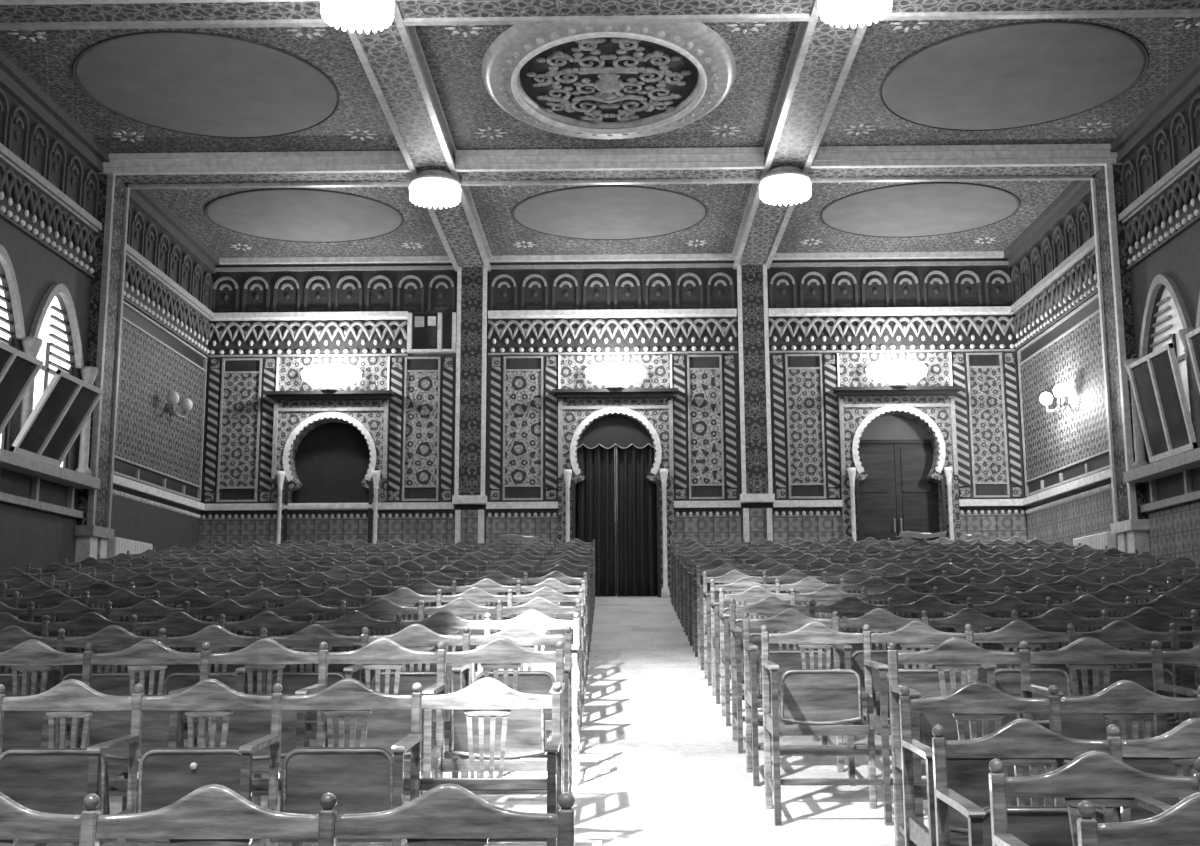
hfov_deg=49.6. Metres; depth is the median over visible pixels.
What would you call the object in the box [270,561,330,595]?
chair
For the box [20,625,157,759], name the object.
chair
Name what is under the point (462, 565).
chair
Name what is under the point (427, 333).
window
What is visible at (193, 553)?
chair
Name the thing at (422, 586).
chair
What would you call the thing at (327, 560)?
chair
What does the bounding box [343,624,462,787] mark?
chair
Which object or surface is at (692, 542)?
chair
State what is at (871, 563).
chair
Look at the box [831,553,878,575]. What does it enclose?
chair
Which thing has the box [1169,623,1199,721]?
chair
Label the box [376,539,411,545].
chair
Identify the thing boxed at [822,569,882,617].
chair
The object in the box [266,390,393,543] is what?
archway
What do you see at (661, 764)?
floor
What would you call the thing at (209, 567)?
chair
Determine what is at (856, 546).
chair
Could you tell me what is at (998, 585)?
chair
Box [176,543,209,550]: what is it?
chair
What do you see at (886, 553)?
chair
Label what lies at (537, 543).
chair
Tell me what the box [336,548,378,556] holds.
chair
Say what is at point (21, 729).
chair
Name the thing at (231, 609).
chair
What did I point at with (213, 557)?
chair
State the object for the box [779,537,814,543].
chair
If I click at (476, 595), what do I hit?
chair
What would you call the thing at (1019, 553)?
chair
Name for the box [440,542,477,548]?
chair
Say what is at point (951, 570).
chair
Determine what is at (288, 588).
chair
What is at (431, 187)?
ceiling lamp
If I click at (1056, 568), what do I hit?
chair
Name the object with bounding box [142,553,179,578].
chair
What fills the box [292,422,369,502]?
shutter
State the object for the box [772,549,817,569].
chair
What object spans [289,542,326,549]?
chair
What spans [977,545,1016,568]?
chair
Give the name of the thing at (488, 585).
chair
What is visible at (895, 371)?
wall lamp
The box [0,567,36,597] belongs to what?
chair
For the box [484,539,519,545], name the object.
chair
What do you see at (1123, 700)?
chair
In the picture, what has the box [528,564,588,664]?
chair
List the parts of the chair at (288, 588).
post, seat, crest rail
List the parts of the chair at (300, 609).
post, seat, crest rail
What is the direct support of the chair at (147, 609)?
on the floor
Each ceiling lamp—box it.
[320,0,394,33]
[409,169,460,208]
[759,166,810,205]
[818,0,891,27]
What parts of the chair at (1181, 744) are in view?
post, armrest, crest rail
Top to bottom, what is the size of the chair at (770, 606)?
0.956 m
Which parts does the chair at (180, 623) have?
post, seat, crest rail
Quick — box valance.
[577,417,653,448]
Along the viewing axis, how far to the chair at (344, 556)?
14.64 m
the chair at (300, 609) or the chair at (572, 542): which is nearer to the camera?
the chair at (300, 609)
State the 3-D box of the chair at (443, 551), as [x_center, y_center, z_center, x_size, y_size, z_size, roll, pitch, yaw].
[-1.888,1.931,15.278,0.509,0.956,0.421,0,-9,1]
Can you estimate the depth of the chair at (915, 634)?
6.37 m
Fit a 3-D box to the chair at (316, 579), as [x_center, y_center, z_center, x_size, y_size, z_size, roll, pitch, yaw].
[-2.417,1.708,10.817,0.509,0.956,0.421,0,-9,1]
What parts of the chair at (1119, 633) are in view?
post, rail, leg, crest rail, seat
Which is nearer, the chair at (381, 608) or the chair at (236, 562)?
the chair at (381, 608)
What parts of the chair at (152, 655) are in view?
leg, post, seat rail, seat, crest rail, rail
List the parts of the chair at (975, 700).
post, armrest, rail, rail, leg, seat rail, crest rail, seat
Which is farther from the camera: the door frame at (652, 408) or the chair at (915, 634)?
the door frame at (652, 408)
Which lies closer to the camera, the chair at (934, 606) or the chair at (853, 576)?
the chair at (934, 606)
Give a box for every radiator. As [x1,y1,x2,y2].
[107,537,152,557]
[1073,532,1116,548]
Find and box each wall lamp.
[301,364,361,390]
[585,361,645,388]
[866,359,926,385]
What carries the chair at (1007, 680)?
on the floor
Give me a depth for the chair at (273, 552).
15.55 m
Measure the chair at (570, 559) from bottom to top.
0.956 m
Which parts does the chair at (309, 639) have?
leg, armrest, post, seat, crest rail, seat rail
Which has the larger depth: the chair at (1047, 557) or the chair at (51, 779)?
the chair at (1047, 557)
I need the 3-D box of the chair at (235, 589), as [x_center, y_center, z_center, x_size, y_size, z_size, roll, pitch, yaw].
[-2.927,1.667,9.931,0.509,0.956,0.421,0,-9,1]
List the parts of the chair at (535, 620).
leg, post, seat, crest rail, leg, armrest, post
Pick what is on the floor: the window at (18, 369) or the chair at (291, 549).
the chair at (291, 549)
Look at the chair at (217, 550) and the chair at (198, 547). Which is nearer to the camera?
the chair at (217, 550)
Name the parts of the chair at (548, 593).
armrest, post, crest rail, seat, post, leg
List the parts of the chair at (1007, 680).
post, armrest, leg, crest rail, seat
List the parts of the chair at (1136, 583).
post, crest rail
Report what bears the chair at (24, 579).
on the floor
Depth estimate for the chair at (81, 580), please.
11.09 m
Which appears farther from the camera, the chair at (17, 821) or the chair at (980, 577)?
the chair at (980, 577)
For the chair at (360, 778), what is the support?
on the floor
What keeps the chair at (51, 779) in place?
on the floor
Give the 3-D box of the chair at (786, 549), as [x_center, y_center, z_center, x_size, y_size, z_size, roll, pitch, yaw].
[2.197,1.903,15.219,0.509,0.956,0.421,0,-9,1]
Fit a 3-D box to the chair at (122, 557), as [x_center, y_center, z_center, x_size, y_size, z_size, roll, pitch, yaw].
[-5.427,1.909,14.436,0.509,0.956,0.421,0,-9,1]
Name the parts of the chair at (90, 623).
post, seat, crest rail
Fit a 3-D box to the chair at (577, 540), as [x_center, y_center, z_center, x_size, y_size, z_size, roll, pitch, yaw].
[-0.339,2.056,17.937,0.549,0.956,0.421,0,-9,1]
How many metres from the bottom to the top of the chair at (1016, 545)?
0.956 m
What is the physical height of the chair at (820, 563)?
0.956 m
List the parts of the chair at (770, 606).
rail, post, armrest, leg, seat, crest rail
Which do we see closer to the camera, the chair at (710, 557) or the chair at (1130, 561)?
the chair at (1130, 561)
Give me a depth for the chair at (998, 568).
11.87 m
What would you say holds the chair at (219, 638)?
on the floor
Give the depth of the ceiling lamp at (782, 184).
15.60 m
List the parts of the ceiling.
cornice, edge moulding, edge moulding, oval panel, edge moulding, edge moulding, edge moulding, oval panel, edge moulding, edge moulding, edge moulding, moulding, moulding, oval panel, edge moulding, edge moulding, edge moulding, edge moulding, edge moulding, oval panel, edge moulding, edge moulding, edge moulding, oval panel, edge moulding, cornice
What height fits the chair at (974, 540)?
0.956 m
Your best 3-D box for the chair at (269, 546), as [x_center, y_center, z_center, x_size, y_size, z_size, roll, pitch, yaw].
[-4.402,2.038,17.102,0.509,0.956,0.421,0,-9,1]
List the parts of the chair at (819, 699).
post, rail, armrest, leg, crest rail, rail, seat, seat rail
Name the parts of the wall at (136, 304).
arch moulding, balustrade rail, arch moulding, edge moulding, dado rail, stucco panel, panel frame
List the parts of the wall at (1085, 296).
panel frame, stucco panel, dado rail, edge moulding, balustrade rail, arch moulding, arch moulding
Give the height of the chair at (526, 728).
0.956 m
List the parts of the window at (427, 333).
pane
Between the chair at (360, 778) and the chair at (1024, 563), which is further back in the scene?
the chair at (1024, 563)
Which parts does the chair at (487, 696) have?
leg, armrest, post, rail, crest rail, seat rail, leg, armrest, post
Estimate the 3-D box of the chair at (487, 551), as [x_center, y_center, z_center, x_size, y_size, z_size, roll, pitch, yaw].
[-1.383,1.927,15.271,0.509,0.956,0.421,0,-9,1]
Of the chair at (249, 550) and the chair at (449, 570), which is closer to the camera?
the chair at (449, 570)
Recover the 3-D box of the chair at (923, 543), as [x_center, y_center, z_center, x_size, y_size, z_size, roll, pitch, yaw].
[4.243,1.980,16.977,0.509,0.956,0.421,0,-9,1]
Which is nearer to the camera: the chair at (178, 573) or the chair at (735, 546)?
the chair at (178, 573)
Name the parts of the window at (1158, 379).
sash glass, sash frame, pane, frame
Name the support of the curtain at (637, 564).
hanging from the door frame at (652, 408)
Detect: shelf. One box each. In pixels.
[266,390,393,399]
[552,388,677,397]
[833,386,961,395]
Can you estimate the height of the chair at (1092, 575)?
0.956 m
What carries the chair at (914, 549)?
on the floor
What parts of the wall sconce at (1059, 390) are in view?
globe, arm, globe, arm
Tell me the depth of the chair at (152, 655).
5.47 m
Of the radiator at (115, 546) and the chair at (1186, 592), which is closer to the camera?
the chair at (1186, 592)
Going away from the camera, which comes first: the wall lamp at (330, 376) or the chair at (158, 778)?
the chair at (158, 778)
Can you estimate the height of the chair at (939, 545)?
0.956 m
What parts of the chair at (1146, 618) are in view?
post, crest rail, seat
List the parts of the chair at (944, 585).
post, seat, crest rail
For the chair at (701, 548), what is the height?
0.956 m
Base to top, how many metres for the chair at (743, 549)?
0.956 m
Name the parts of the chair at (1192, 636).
post, rail, armrest, crest rail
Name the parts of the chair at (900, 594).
post, leg, seat, crest rail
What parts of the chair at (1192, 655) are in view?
post, rail, armrest, crest rail, seat, leg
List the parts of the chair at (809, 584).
post, crest rail, seat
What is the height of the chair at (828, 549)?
0.956 m
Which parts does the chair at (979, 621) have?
post, crest rail, seat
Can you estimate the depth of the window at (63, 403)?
13.80 m
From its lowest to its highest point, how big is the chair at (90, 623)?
0.956 m
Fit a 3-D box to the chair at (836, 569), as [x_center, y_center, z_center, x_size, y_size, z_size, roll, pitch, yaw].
[2.144,1.723,11.645,0.509,0.956,0.421,0,-9,1]
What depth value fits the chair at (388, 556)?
14.64 m
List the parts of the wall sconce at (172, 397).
globe, arm, globe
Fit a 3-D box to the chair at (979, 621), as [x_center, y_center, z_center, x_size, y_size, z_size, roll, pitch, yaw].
[2.090,1.497,7.176,0.514,0.956,0.421,0,-9,1]
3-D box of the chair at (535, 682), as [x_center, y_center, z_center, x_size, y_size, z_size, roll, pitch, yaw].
[-0.414,1.445,6.261,0.554,0.956,0.421,0,-9,1]
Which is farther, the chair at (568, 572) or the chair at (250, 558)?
the chair at (250, 558)
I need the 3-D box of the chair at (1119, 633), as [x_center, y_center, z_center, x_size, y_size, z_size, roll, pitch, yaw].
[2.591,1.428,6.257,0.514,0.956,0.421,0,-9,1]
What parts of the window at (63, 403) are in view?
pane, frame, sash frame, sash glass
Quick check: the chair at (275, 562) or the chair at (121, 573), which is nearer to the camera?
the chair at (121, 573)
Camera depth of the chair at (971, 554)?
14.54 m
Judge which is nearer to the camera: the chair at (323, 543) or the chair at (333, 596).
the chair at (333, 596)
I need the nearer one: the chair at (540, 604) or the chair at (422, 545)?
the chair at (540, 604)
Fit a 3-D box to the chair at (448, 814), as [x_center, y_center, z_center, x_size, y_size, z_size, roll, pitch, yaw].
[-0.328,1.218,2.537,0.554,0.956,0.421,0,-9,1]
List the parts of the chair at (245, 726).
leg, armrest, post, seat, rail, crest rail, seat rail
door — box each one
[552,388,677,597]
[833,386,961,540]
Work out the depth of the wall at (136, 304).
15.43 m
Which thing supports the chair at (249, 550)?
on the floor
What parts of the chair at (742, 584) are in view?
post, rail, leg, seat, crest rail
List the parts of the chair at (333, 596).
post, crest rail, seat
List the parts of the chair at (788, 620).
post, rail, armrest, leg, seat rail, crest rail, seat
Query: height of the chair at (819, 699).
0.956 m
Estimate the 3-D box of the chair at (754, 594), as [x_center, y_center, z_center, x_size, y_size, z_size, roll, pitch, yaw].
[1.094,1.594,8.978,0.509,0.956,0.421,0,-9,1]
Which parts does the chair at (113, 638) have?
leg, armrest, post, seat rail, seat, crest rail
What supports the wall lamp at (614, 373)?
attached to the wall at (755, 356)
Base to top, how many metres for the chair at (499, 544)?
0.956 m
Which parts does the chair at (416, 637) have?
leg, armrest, post, seat, crest rail, seat rail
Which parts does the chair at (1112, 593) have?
post, crest rail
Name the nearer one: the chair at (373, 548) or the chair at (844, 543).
the chair at (373, 548)
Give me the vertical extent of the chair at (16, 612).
0.956 m
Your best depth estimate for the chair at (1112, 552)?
14.52 m
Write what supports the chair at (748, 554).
on the floor
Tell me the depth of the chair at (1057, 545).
16.31 m
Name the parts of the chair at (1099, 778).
post, armrest, crest rail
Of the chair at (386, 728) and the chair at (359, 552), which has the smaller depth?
the chair at (386, 728)
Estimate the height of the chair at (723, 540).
0.956 m
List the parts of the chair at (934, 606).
post, crest rail, seat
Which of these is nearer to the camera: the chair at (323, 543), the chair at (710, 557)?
the chair at (710, 557)
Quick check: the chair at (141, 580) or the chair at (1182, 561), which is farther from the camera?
the chair at (1182, 561)
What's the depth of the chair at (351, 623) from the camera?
7.47 m
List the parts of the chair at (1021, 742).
post, rail, armrest, leg, crest rail, seat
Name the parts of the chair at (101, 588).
post, crest rail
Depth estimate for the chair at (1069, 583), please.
10.08 m
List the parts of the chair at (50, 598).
post, crest rail, seat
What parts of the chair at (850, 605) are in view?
post, leg, crest rail, seat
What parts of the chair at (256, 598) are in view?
post, seat, crest rail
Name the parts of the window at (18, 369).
pane, frame, sash glass, sash frame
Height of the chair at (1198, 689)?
0.956 m
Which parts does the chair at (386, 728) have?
leg, armrest, post, seat, rail, crest rail, seat rail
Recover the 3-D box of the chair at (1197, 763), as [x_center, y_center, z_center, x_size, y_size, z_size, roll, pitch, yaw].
[1.752,1.259,2.984,0.554,0.956,0.421,0,-9,1]
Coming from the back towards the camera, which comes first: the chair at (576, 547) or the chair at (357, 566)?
the chair at (576, 547)
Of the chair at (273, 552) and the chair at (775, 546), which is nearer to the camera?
the chair at (273, 552)
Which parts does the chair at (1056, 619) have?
post, leg, crest rail, seat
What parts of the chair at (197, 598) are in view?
post, seat, crest rail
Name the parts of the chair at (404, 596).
post, seat, crest rail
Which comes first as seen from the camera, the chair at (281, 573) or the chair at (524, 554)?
the chair at (281, 573)
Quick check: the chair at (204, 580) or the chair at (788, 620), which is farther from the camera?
the chair at (204, 580)
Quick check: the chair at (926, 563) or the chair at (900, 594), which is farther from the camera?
the chair at (926, 563)
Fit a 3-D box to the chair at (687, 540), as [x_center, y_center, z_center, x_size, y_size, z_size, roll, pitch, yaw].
[1.227,2.045,17.915,0.509,0.956,0.421,0,-9,1]
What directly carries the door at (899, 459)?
in the wall at (755, 356)
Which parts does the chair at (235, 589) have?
post, seat, crest rail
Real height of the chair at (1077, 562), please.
0.956 m
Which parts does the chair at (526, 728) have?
leg, armrest, rail, post, seat rail, seat, rail, crest rail, armrest, post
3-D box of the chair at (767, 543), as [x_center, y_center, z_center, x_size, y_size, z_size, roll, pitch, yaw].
[2.223,1.993,17.006,0.509,0.956,0.421,0,-9,1]
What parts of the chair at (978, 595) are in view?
post, armrest, crest rail, seat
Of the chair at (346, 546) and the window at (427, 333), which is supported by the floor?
the chair at (346, 546)
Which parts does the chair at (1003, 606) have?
post, leg, crest rail, seat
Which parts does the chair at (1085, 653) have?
post, armrest, rail, crest rail, seat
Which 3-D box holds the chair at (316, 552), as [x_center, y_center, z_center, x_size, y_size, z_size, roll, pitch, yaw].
[-3.402,1.941,15.300,0.509,0.956,0.421,0,-9,1]
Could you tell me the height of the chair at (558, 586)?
0.956 m
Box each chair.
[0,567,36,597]
[0,573,49,608]
[0,597,12,604]
[0,601,27,616]
[0,612,41,677]
[0,625,56,694]
[0,639,82,751]
[0,679,131,842]
[0,792,80,845]
[1,580,64,621]
[8,562,76,587]
[10,612,129,747]
[12,589,82,635]
[18,567,91,608]
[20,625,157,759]
[27,599,104,673]
[34,639,200,845]
[49,557,101,587]
[50,573,108,620]
[62,562,118,596]
[62,588,153,652]
[65,580,128,634]
[76,567,138,607]
[77,599,182,745]
[79,784,318,845]
[86,678,271,845]
[94,573,161,620]
[97,553,132,579]
[99,557,151,587]
[103,611,217,773]
[111,580,193,634]
[116,561,172,595]
[122,624,258,810]
[126,549,161,557]
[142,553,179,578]
[145,566,196,605]
[151,572,226,615]
[152,588,223,650]
[153,546,186,553]
[159,557,201,579]
[163,638,318,845]
[169,549,205,572]
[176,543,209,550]
[176,579,257,621]
[178,561,226,586]
[183,598,261,741]
[186,552,226,561]
[192,546,228,553]
[194,611,306,746]
[197,540,228,546]
[201,566,254,595]
[206,556,251,578]
[206,588,294,636]
[211,549,249,557]
[213,572,285,618]
[214,543,248,549]
[229,561,279,594]
[231,552,274,561]
[232,546,270,553]
[233,540,266,546]
[235,624,360,805]
[238,678,411,845]
[243,556,300,586]
[243,579,321,634]
[243,598,339,671]
[244,566,309,606]
[251,543,287,549]
[253,549,293,556]
[269,540,304,546]
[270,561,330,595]
[272,545,310,553]
[274,572,345,619]
[275,552,319,585]
[281,587,365,651]
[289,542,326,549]
[289,610,395,746]
[292,638,436,845]
[294,548,336,556]
[295,556,348,586]
[305,540,339,546]
[310,566,364,606]
[311,545,350,552]
[312,579,386,633]
[318,783,574,845]
[320,552,364,578]
[325,598,417,746]
[327,542,363,549]
[330,560,381,603]
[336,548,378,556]
[338,571,404,606]
[340,540,375,546]
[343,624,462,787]
[349,556,396,578]
[351,545,390,552]
[357,565,419,619]
[364,542,401,549]
[365,552,409,560]
[366,587,436,651]
[374,548,420,571]
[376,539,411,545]
[381,578,451,619]
[382,560,432,585]
[384,610,483,750]
[391,545,430,552]
[391,677,562,845]
[397,555,443,577]
[402,542,439,548]
[405,571,463,606]
[409,551,453,571]
[412,539,447,545]
[418,597,496,671]
[420,565,474,594]
[421,548,462,556]
[422,637,564,794]
[428,587,507,634]
[431,544,470,552]
[433,560,483,585]
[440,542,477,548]
[444,555,491,577]
[444,578,515,620]
[448,539,483,545]
[452,623,572,793]
[454,551,498,560]
[463,547,504,565]
[464,571,523,618]
[471,544,510,565]
[475,565,529,594]
[476,610,579,786]
[478,541,515,565]
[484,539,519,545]
[484,559,534,585]
[491,597,581,741]
[492,555,539,584]
[499,551,543,577]
[502,586,583,726]
[505,547,547,570]
[511,544,547,551]
[513,578,585,696]
[516,541,550,548]
[520,539,556,545]
[521,571,587,679]
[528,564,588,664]
[534,559,590,652]
[540,555,591,645]
[543,551,592,635]
[548,547,592,623]
[551,544,593,615]
[554,541,594,609]
[557,538,594,545]
[670,538,705,605]
[672,540,710,611]
[675,543,715,618]
[679,546,720,626]
[682,550,727,635]
[686,554,734,645]
[691,558,742,656]
[696,564,751,669]
[703,570,762,685]
[706,538,741,544]
[710,577,775,703]
[711,540,748,547]
[716,543,755,550]
[719,585,790,725]
[721,546,763,569]
[727,550,772,569]
[730,596,808,753]
[734,554,782,576]
[742,537,778,544]
[742,558,793,583]
[743,608,846,785]
[749,540,786,547]
[752,563,806,593]
[756,543,795,550]
[761,621,882,825]
[762,569,822,604]
[764,546,805,569]
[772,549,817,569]
[775,576,840,617]
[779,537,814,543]
[782,553,830,575]
[787,540,824,546]
[790,585,861,649]
[794,558,845,583]
[796,542,835,550]
[806,546,848,569]
[807,563,862,604]
[808,595,887,744]
[815,537,850,543]
[818,549,862,558]
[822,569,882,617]
[825,540,853,546]
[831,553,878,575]
[832,608,922,785]
[836,542,876,550]
[840,576,905,631]
[845,557,892,591]
[849,545,891,569]
[851,537,878,543]
[862,563,917,604]
[862,585,933,715]
[863,539,893,546]
[863,549,898,575]
[863,621,965,825]
[876,542,908,549]
[879,553,919,583]
[882,569,935,617]
[887,537,915,543]
[887,637,1020,845]
[888,595,967,668]
[891,545,926,553]
[897,557,942,592]
[899,680,1053,845]
[901,539,933,546]
[905,576,968,631]
[908,549,946,575]
[917,542,951,549]
[918,562,968,603]
[922,608,1012,682]
[924,537,954,542]
[927,553,970,582]
[932,718,1109,845]
[933,584,1005,648]
[934,545,971,568]
[940,539,973,546]
[942,568,1002,617]
[948,557,997,582]
[953,548,994,568]
[957,542,993,568]
[960,537,992,542]
[965,620,1070,721]
[967,594,1047,667]
[971,575,1036,617]
[973,562,1028,592]
[975,552,1021,581]
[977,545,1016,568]
[978,539,1013,545]
[989,750,1198,845]
[997,536,1035,542]
[998,541,1036,549]
[999,548,1043,568]
[1000,557,1051,582]
[1002,568,1062,617]
[1005,584,1078,648]
[1011,607,1102,690]
[1016,538,1056,545]
[1019,544,1061,552]
[1019,637,1158,804]
[1023,552,1071,582]
[1029,562,1085,601]
[1036,575,1102,630]
[1038,541,1080,548]
[1044,548,1089,574]
[1046,594,1126,667]
[1048,680,1199,820]
[1052,556,1103,591]
[1062,544,1107,552]
[1062,568,1122,616]
[1067,620,1178,721]
[1072,552,1120,582]
[1076,584,1149,648]
[1077,792,1199,845]
[1084,562,1140,603]
[1089,548,1150,574]
[1101,575,1169,630]
[1101,607,1197,721]
[1103,556,1155,591]
[1106,718,1199,822]
[1120,551,1188,582]
[1122,567,1183,615]
[1125,594,1199,648]
[1140,561,1198,602]
[1148,583,1199,630]
[1151,640,1199,734]
[1155,556,1199,582]
[1167,575,1199,615]
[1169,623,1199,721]
[1182,569,1199,581]
[1191,609,1199,674]
[1194,758,1199,791]
[1196,563,1199,573]
[1197,685,1199,717]
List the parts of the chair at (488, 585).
post, crest rail, seat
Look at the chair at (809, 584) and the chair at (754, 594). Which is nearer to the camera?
the chair at (754, 594)
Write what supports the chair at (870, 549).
on the floor
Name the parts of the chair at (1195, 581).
post, crest rail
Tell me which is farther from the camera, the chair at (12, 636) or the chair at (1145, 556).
the chair at (1145, 556)
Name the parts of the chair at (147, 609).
leg, post, seat, crest rail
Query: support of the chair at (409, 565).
on the floor
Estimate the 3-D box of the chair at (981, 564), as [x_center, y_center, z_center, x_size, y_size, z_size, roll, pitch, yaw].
[3.672,1.758,12.516,0.509,0.956,0.421,0,-9,1]
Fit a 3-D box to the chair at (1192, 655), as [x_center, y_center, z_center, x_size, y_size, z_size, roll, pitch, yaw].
[2.600,1.335,5.188,0.598,0.956,0.421,0,-9,1]
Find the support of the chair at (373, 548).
on the floor
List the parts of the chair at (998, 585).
post, crest rail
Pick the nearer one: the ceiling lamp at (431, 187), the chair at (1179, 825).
the chair at (1179, 825)
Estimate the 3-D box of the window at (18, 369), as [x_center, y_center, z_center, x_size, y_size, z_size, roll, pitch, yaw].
[-5.796,-0.776,12.559,0.755,1.994,1.890,0,-9,1]
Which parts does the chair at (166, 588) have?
post, seat, crest rail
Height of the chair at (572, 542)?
0.956 m
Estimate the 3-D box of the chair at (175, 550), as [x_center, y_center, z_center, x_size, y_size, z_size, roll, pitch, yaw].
[-5.417,2.000,16.223,0.509,0.956,0.421,0,-9,1]
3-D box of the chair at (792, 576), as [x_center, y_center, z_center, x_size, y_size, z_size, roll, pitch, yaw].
[1.625,1.681,10.758,0.509,0.956,0.421,0,-9,1]
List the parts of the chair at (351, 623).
leg, post, seat, crest rail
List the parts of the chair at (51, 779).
post, seat, crest rail, seat rail, rail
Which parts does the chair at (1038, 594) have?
post, crest rail, seat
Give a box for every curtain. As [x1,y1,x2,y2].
[575,445,615,595]
[616,444,657,595]
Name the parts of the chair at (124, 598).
post, crest rail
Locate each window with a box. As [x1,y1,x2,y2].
[0,274,43,449]
[9,296,103,467]
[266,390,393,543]
[407,312,456,353]
[1127,287,1197,462]
[1185,327,1199,392]
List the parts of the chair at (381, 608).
post, seat, crest rail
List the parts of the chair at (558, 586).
post, crest rail, seat, post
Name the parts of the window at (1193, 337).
sash glass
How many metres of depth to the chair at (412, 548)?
16.42 m
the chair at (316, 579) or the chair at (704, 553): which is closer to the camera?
the chair at (316, 579)
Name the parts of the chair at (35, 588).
post, seat, crest rail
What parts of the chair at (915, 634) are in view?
post, rail, armrest, rail, leg, crest rail, seat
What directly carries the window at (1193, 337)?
in the wall at (1085, 296)
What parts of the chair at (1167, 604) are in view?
post, crest rail, seat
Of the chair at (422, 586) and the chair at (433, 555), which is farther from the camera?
the chair at (433, 555)
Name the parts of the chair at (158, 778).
leg, armrest, rail, post, seat rail, seat, crest rail, rail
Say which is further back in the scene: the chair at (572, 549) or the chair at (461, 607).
the chair at (572, 549)
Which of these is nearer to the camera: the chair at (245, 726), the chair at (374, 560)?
the chair at (245, 726)
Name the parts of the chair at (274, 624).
leg, post, seat, crest rail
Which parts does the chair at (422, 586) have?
post, seat, crest rail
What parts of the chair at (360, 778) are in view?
leg, armrest, rail, post, seat rail, seat, rail, crest rail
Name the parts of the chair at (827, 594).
post, crest rail, seat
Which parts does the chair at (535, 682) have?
leg, armrest, post, seat, crest rail, seat rail, leg, post, armrest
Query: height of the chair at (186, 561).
0.956 m
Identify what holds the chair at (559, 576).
on the floor
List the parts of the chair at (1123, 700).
post, crest rail, seat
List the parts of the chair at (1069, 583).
post, crest rail, seat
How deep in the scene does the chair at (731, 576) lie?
10.90 m
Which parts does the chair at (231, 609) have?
post, seat, crest rail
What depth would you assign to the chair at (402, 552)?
15.53 m
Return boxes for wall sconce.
[165,391,192,417]
[1040,384,1068,411]
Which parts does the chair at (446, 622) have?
post, seat, crest rail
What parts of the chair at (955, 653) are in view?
post, rail, armrest, leg, seat rail, crest rail, seat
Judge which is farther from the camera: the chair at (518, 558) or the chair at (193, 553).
the chair at (193, 553)
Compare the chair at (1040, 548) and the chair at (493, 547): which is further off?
the chair at (493, 547)
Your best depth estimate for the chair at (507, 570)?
11.93 m
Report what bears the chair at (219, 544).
on the floor
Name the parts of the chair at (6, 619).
seat, crest rail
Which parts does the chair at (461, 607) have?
post, seat, crest rail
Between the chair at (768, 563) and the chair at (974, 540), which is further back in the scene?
the chair at (974, 540)
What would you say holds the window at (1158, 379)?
in the wall at (1085, 296)
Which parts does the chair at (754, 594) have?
post, rail, armrest, leg, seat, crest rail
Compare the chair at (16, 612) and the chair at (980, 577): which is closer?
the chair at (16, 612)
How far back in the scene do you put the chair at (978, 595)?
9.20 m
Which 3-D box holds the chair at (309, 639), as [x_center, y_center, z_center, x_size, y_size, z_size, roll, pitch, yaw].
[-1.454,1.452,6.276,0.514,0.956,0.421,0,-9,1]
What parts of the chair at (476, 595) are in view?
post, crest rail, seat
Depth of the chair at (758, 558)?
13.68 m
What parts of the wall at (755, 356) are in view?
dado rail, stucco panel, panel frame, dado rail, stucco panel, picture rail, cornice, dado rail, stucco panel, panel frame, edge moulding, dado rail, panel frame, stucco panel, cornice, picture rail, stucco panel, stucco panel, panel frame, dado rail, edge moulding, panel frame, stucco panel, dado rail, cornice, picture rail, stucco panel, stucco panel, panel frame, dado rail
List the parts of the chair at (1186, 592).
post, crest rail, seat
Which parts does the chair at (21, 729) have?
seat, crest rail, rail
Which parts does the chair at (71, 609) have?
post, seat, crest rail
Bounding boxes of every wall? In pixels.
[0,86,213,587]
[199,251,1027,593]
[1010,90,1199,574]
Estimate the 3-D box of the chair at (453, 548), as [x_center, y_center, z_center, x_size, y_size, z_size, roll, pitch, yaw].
[-1.883,1.976,16.172,0.509,0.956,0.421,0,-9,1]
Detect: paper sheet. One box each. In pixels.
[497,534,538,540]
[897,531,945,538]
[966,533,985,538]
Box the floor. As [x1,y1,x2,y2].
[14,594,1069,845]
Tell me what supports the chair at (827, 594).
on the floor
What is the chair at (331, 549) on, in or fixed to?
on the floor
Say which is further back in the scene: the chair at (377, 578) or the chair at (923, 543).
the chair at (923, 543)
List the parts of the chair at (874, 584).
post, crest rail, seat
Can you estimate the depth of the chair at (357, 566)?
12.85 m
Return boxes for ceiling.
[0,0,1199,273]
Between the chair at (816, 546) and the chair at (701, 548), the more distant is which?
the chair at (816, 546)
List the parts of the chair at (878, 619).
post, armrest, leg, seat rail, crest rail, seat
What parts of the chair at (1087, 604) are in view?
post, crest rail, seat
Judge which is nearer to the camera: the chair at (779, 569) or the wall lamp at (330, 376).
the chair at (779, 569)
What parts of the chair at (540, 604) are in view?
armrest, post, crest rail, seat, post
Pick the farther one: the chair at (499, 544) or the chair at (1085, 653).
the chair at (499, 544)
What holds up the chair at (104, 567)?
on the floor
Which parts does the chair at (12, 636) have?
seat, crest rail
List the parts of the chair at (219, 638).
leg, post, seat rail, seat, crest rail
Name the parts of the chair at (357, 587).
post, crest rail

